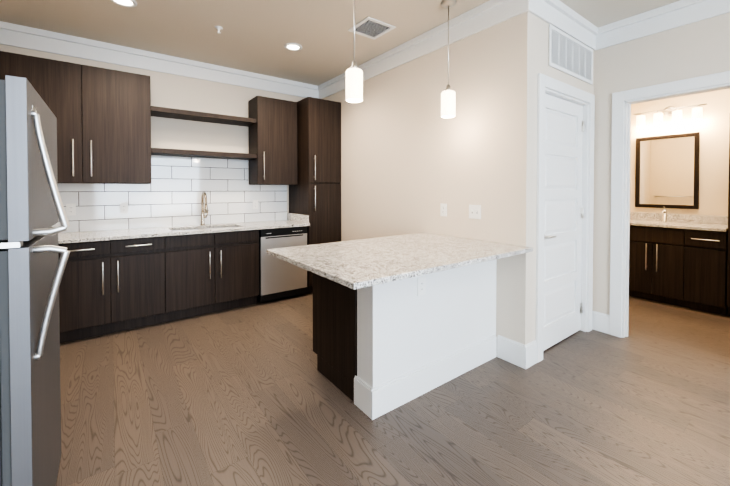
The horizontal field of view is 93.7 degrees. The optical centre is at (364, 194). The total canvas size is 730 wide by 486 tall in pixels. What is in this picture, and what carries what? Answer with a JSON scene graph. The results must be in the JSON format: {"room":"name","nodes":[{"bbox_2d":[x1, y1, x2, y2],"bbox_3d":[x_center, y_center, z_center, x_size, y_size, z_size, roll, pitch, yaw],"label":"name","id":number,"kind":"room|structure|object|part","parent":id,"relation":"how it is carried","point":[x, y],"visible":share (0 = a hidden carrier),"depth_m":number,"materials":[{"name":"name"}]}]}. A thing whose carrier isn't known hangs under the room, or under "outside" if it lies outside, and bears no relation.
{"room":"kitchen","nodes":[
{"label":"kitchen","id":0,"kind":"room"},
{"bbox_2d":[0,44,303,232],"bbox_3d":[-1.630,-0.150,4.434,4.950,2.850,0.120,-1,1,-37],"label":"wall","id":1,"kind":"structure","parent":0,"point":[182,92],"depth_m":4.05,"materials":[{"name":"beige paint"}]},
{"bbox_2d":[0,51,150,183],"bbox_3d":[-2.729,-0.658,3.309,1.097,1.100,0.338,-1,1,-37],"label":"upper cabinet","id":2,"kind":"object","parent":1,"relation":"attached to","point":[103,116],"depth_m":3.23,"materials":[{"name":"brown wood"}]},
{"bbox_2d":[0,21,315,97],"bbox_3d":[-2.067,-1.470,3.987,3.500,0.194,0.045,-1,1,-37],"label":"crown molding","id":3,"kind":"structure","parent":1,"relation":"attached to","point":[15,35],"depth_m":3.70,"materials":[{"name":"white wood"}]},
{"bbox_2d":[51,155,286,232],"bbox_3d":[-2.283,-0.033,3.868,2.979,0.803,0.008,-1,1,-37],"label":"tile backsplash","id":4,"kind":"structure","parent":1,"relation":"attached to","point":[170,195],"depth_m":3.95,"materials":[{"name":"white tile"}]},
{"bbox_2d":[120,203,127,213],"bbox_3d":[-2.569,0.147,3.648,0.072,0.118,0.009,-1,1,-37],"label":"light switch","id":5,"kind":"object","parent":4,"relation":"attached to","point":[123,208],"visible":1,"depth_m":3.65,"materials":[{"name":"white plastic"}]},
{"bbox_2d":[253,200,257,208],"bbox_3d":[-1.437,0.134,4.489,0.072,0.118,0.009,-1,1,-37],"label":"outlet","id":6,"kind":"object","parent":4,"relation":"attached to","point":[255,204],"visible":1,"depth_m":4.49,"materials":[{"name":"white plastic"}]},
{"bbox_2d":[151,106,256,159],"bbox_3d":[-1.855,-0.678,3.974,1.096,0.480,0.313,-1,1,-37],"label":"open shelves","id":7,"kind":"object","parent":1,"relation":"attached to","point":[156,111],"visible":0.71,"depth_m":3.86,"materials":[{"name":"brown wood"}]},
{"bbox_2d":[248,96,297,184],"bbox_3d":[-1.194,-0.665,4.451,0.530,1.080,0.338,-1,1,-37],"label":"upper cabinet","id":8,"kind":"object","parent":1,"relation":"attached to","point":[273,138],"depth_m":4.30,"materials":[{"name":"brown wood"}]},
{"bbox_2d":[0,0,679,85],"bbox_3d":[0.848,-1.553,1.021,9.400,0.060,8.800,-1,1,-37],"label":"ceiling","id":9,"kind":"structure","parent":0,"point":[254,36],"depth_m":3.13,"materials":[{"name":"paint"}]},
{"bbox_2d":[111,0,136,6],"bbox_3d":[-1.931,-1.543,2.731,0.190,0.012,0.190,-1,1,-37],"label":"recessed light","id":10,"kind":"object","parent":9,"relation":"in","point":[128,3],"visible":1,"depth_m":2.76,"materials":[{"name":"white"}]},
{"bbox_2d":[215,26,222,33],"bbox_3d":[-1.363,-1.531,3.191,0.070,0.050,0.070,-1,1,-37],"label":"sprinkler head","id":11,"kind":"object","parent":9,"relation":"attached to","point":[219,28],"visible":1,"depth_m":3.18},
{"bbox_2d":[284,43,301,50],"bbox_3d":[-0.758,-1.556,3.616,0.190,0.012,0.190,-1,1,-37],"label":"recessed light","id":12,"kind":"object","parent":9,"relation":"in","point":[293,46],"visible":1,"depth_m":3.61,"materials":[{"name":"white"}]},
{"bbox_2d":[346,0,362,102],"bbox_3d":[-0.071,-1.081,2.264,0.124,0.920,0.124,-1,1,-37],"label":"pendant light","id":13,"kind":"object","parent":9,"relation":"hanging from","point":[354,83],"visible":1,"depth_m":2.23,"materials":[{"name":"white glass"}]},
{"bbox_2d":[348,16,395,39],"bbox_3d":[0.061,-1.550,3.203,0.320,0.012,0.320,-1,1,-37],"label":"ceiling vent","id":14,"kind":"object","parent":9,"relation":"in","point":[370,28],"visible":0.96,"depth_m":3.20,"materials":[{"name":"grey metal"}]},
{"bbox_2d":[441,0,455,117],"bbox_3d":[0.675,-1.089,2.769,0.124,0.920,0.124,-1,1,-37],"label":"pendant light","id":15,"kind":"object","parent":9,"relation":"hanging from","point":[448,102],"visible":1,"depth_m":2.73,"materials":[{"name":"white glass"}]},
{"bbox_2d":[56,293,729,485],"bbox_3d":[0.848,1.357,1.066,9.400,0.060,8.800,-1,1,-37],"label":"floor","id":16,"kind":"structure","parent":0,"point":[250,395],"depth_m":2.05,"materials":[{"name":"wood"}]},
{"bbox_2d":[0,75,69,485],"bbox_3d":[-1.522,0.478,1.135,0.876,1.696,0.730,-1,1,-37],"label":"refrigerator","id":17,"kind":"object","parent":16,"relation":"on","point":[32,264],"visible":1,"depth_m":1.05,"materials":[{"name":"grey metal"}]},
{"bbox_2d":[58,236,173,342],"bbox_3d":[-2.471,0.850,3.368,0.910,0.883,0.605,-1,1,-37],"label":"base cabinet","id":18,"kind":"object","parent":16,"relation":"on","point":[108,286],"depth_m":3.14,"materials":[{"name":"brown wood"}]},
{"bbox_2d":[58,213,309,243],"bbox_3d":[-2.079,0.338,3.618,3.002,0.130,0.643,-1,1,-37],"label":"countertop","id":19,"kind":"structure","parent":18,"relation":"on","point":[296,220],"depth_m":3.54,"materials":[{"name":"stone"}]},
{"bbox_2d":[200,192,208,224],"bbox_3d":[-1.857,0.168,3.997,0.093,0.397,0.224,-1,1,-37],"label":"kitchen faucet","id":20,"kind":"object","parent":19,"relation":"on","point":[204,208],"visible":1,"depth_m":4.04,"materials":[{"name":"silver metal"}]},
{"bbox_2d":[174,250,249,319],"bbox_3d":[-1.782,1.009,3.860,0.780,0.550,0.431,-1,1,-37],"label":"base cabinet","id":21,"kind":"object","parent":16,"relation":"on","point":[203,283],"depth_m":3.63,"materials":[{"name":"brown wood"}]},
{"bbox_2d":[257,226,306,301],"bbox_3d":[-1.127,0.830,4.333,0.596,0.869,0.568,-1,1,-37],"label":"dishwasher","id":22,"kind":"object","parent":16,"relation":"on","point":[279,278],"visible":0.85,"depth_m":4.07,"materials":[{"name":"silver metal"}]},
{"bbox_2d":[289,97,340,293],"bbox_3d":[-0.680,0.022,4.665,0.484,2.500,0.643,-1,1,-37],"label":"pantry cabinet","id":23,"kind":"object","parent":16,"relation":"on","point":[315,194],"visible":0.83,"depth_m":4.42,"materials":[{"name":"brown wood"}]},
{"bbox_2d":[313,273,356,401],"bbox_3d":[-0.054,0.864,2.492,0.433,0.884,0.563,-1,1,-37],"label":"base cabinet","id":24,"kind":"object","parent":16,"relation":"on","point":[335,327],"visible":0.15,"depth_m":2.30,"materials":[{"name":"brown wood"}]},
{"bbox_2d":[266,232,532,289],"bbox_3d":[0.265,0.405,2.469,1.597,0.030,1.090,-1,1,-37],"label":"countertop","id":25,"kind":"structure","parent":24,"relation":"on","point":[358,264],"depth_m":2.21,"materials":[{"name":"stone"}]},
{"bbox_2d":[629,212,727,315],"bbox_3d":[3.615,0.764,4.218,0.620,1.030,1.220,-1,1,-37],"label":"bathroom vanity","id":26,"kind":"object","parent":16,"relation":"on","point":[686,268],"depth_m":3.89,"materials":[{"name":"brown wood"}]},
{"bbox_2d":[661,206,666,221],"bbox_3d":[3.734,0.248,4.280,0.142,0.198,0.049,-1,1,-37],"label":"bathroom faucet","id":27,"kind":"object","parent":26,"relation":"on","point":[664,216],"visible":1,"depth_m":4.29,"materials":[{"name":"silver metal"}]},
{"bbox_3d":[3.619,0.314,4.213,0.612,0.130,1.220,-1,1,-37],"label":"bathroom vanity top","id":28,"kind":"part","parent":26,"relation":"part of","materials":[{"name":"beige stone"}]},
{"bbox_2d":[727,128,729,315],"bbox_3d":[4.153,0.225,3.486,0.620,2.130,0.568,-1,1,-37],"label":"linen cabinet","id":29,"kind":"object","parent":16,"relation":"on","point":[728,278],"visible":1,"depth_m":3.55,"materials":[{"name":"brown wood"}]},
{"bbox_2d":[357,259,496,387],"bbox_3d":[0.503,0.870,2.441,1.258,0.872,0.160,-1,1,-37],"label":"wall","id":30,"kind":"structure","parent":0,"point":[403,328],"depth_m":2.24,"materials":[{"name":"white paint"}]},
{"bbox_2d":[417,276,425,295],"bbox_3d":[0.370,0.599,2.232,0.072,0.118,0.009,-1,1,-37],"label":"outlet","id":31,"kind":"object","parent":30,"relation":"attached to","point":[421,285],"visible":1,"depth_m":2.23,"materials":[{"name":"white plastic"}]},
{"bbox_2d":[366,335,501,419],"bbox_3d":[0.550,1.219,2.372,1.276,0.177,0.023,-1,1,-37],"label":"baseboard","id":32,"kind":"structure","parent":30,"relation":"attached to","point":[378,401],"depth_m":2.26,"materials":[{"name":"white wood"}]},
{"bbox_2d":[323,11,593,344],"bbox_3d":[0.796,-0.146,4.204,1.330,2.850,3.145,-1,1,-37],"label":"wall block","id":33,"kind":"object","parent":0,"point":[412,159],"visible":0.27,"depth_m":3.00,"materials":[{"name":"beige paint"}]},
{"bbox_2d":[316,0,535,98],"bbox_3d":[0.272,-1.466,3.735,0.048,0.194,3.140,-1,1,-37],"label":"crown molding","id":34,"kind":"structure","parent":33,"relation":"attached to","point":[490,13],"depth_m":3.17,"materials":[{"name":"white wood"}]},
{"bbox_2d":[440,203,446,215],"bbox_3d":[0.729,0.144,3.177,0.008,0.118,0.072,-1,1,-37],"label":"outlet","id":35,"kind":"object","parent":33,"relation":"attached to","point":[443,209],"visible":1,"depth_m":3.17,"materials":[{"name":"white plastic"}]},
{"bbox_2d":[469,205,480,218],"bbox_3d":[0.929,0.149,2.903,0.014,0.118,0.116,-1,1,-37],"label":"light switch","id":36,"kind":"object","parent":33,"relation":"attached to","point":[474,211],"visible":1,"depth_m":2.90,"materials":[{"name":"white plastic"}]},
{"bbox_2d":[524,0,599,50],"bbox_3d":[1.683,-1.453,2.858,1.170,0.194,0.048,-1,1,-37],"label":"crown molding","id":37,"kind":"structure","parent":33,"relation":"attached to","point":[561,16],"depth_m":2.87,"materials":[{"name":"white wood"}]},
{"bbox_2d":[543,93,584,350],"bbox_3d":[1.727,0.231,2.973,0.829,2.109,0.098,-1,1,-37],"label":"closet door","id":38,"kind":"structure","parent":33,"relation":"attached to","point":[564,210],"depth_m":3.00,"materials":[{"name":"white wood"}]},
{"bbox_2d":[535,73,594,362],"bbox_3d":[1.710,0.182,2.989,1.040,2.230,0.138,-1,1,-37],"label":"door frame","id":39,"kind":"structure","parent":33,"relation":"attached to","point":[545,84],"depth_m":3.02,"materials":[{"name":"white wood"}]},
{"bbox_2d":[548,24,592,84],"bbox_3d":[1.799,-1.190,2.965,0.840,0.325,0.013,-1,1,-37],"label":"air vent grille","id":40,"kind":"object","parent":33,"relation":"attached to","point":[570,55],"visible":1,"depth_m":2.93,"materials":[{"name":"grey metal"}]},
{"bbox_2d":[592,12,729,314],"bbox_3d":[3.798,-0.100,1.190,0.110,2.850,5.515,-1,1,-37],"label":"wall","id":41,"kind":"structure","parent":0,"point":[696,49],"depth_m":3.04,"materials":[{"name":"beige paint"}]},
{"bbox_2d":[596,0,729,49],"bbox_3d":[3.734,-1.426,1.123,0.048,0.194,5.275,-1,1,-37],"label":"crown molding","id":42,"kind":"structure","parent":41,"relation":"attached to","point":[682,12],"depth_m":2.84,"materials":[{"name":"white wood"}]},
{"bbox_2d":[610,71,729,337],"bbox_3d":[2.627,0.191,2.769,0.150,2.220,1.040,-1,1,-37],"label":"door frame","id":43,"kind":"structure","parent":41,"relation":"attached to","point":[622,101],"depth_m":3.08,"materials":[{"name":"white wood"}]},
{"bbox_2d":[630,88,729,215],"bbox_3d":[4.466,-0.138,3.684,0.120,2.850,3.320,-1,1,-37],"label":"wall","id":44,"kind":"structure","parent":0,"point":[712,126],"depth_m":4.11,"materials":[{"name":"paint"}]},
{"bbox_2d":[635,132,699,208],"bbox_3d":[3.850,-0.289,4.382,0.030,0.930,0.620,-1,1,-37],"label":"bathroom mirror","id":45,"kind":"object","parent":44,"relation":"attached to","point":[667,172],"visible":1,"depth_m":4.36,"materials":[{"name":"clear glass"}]},
{"bbox_2d":[633,103,706,126],"bbox_3d":[3.821,-1.005,4.313,0.144,0.224,0.700,-1,1,-37],"label":"sconce","id":46,"kind":"object","parent":44,"relation":"attached to","point":[675,113],"visible":1,"depth_m":4.31,"materials":[{"name":"white glass"}]}
]}

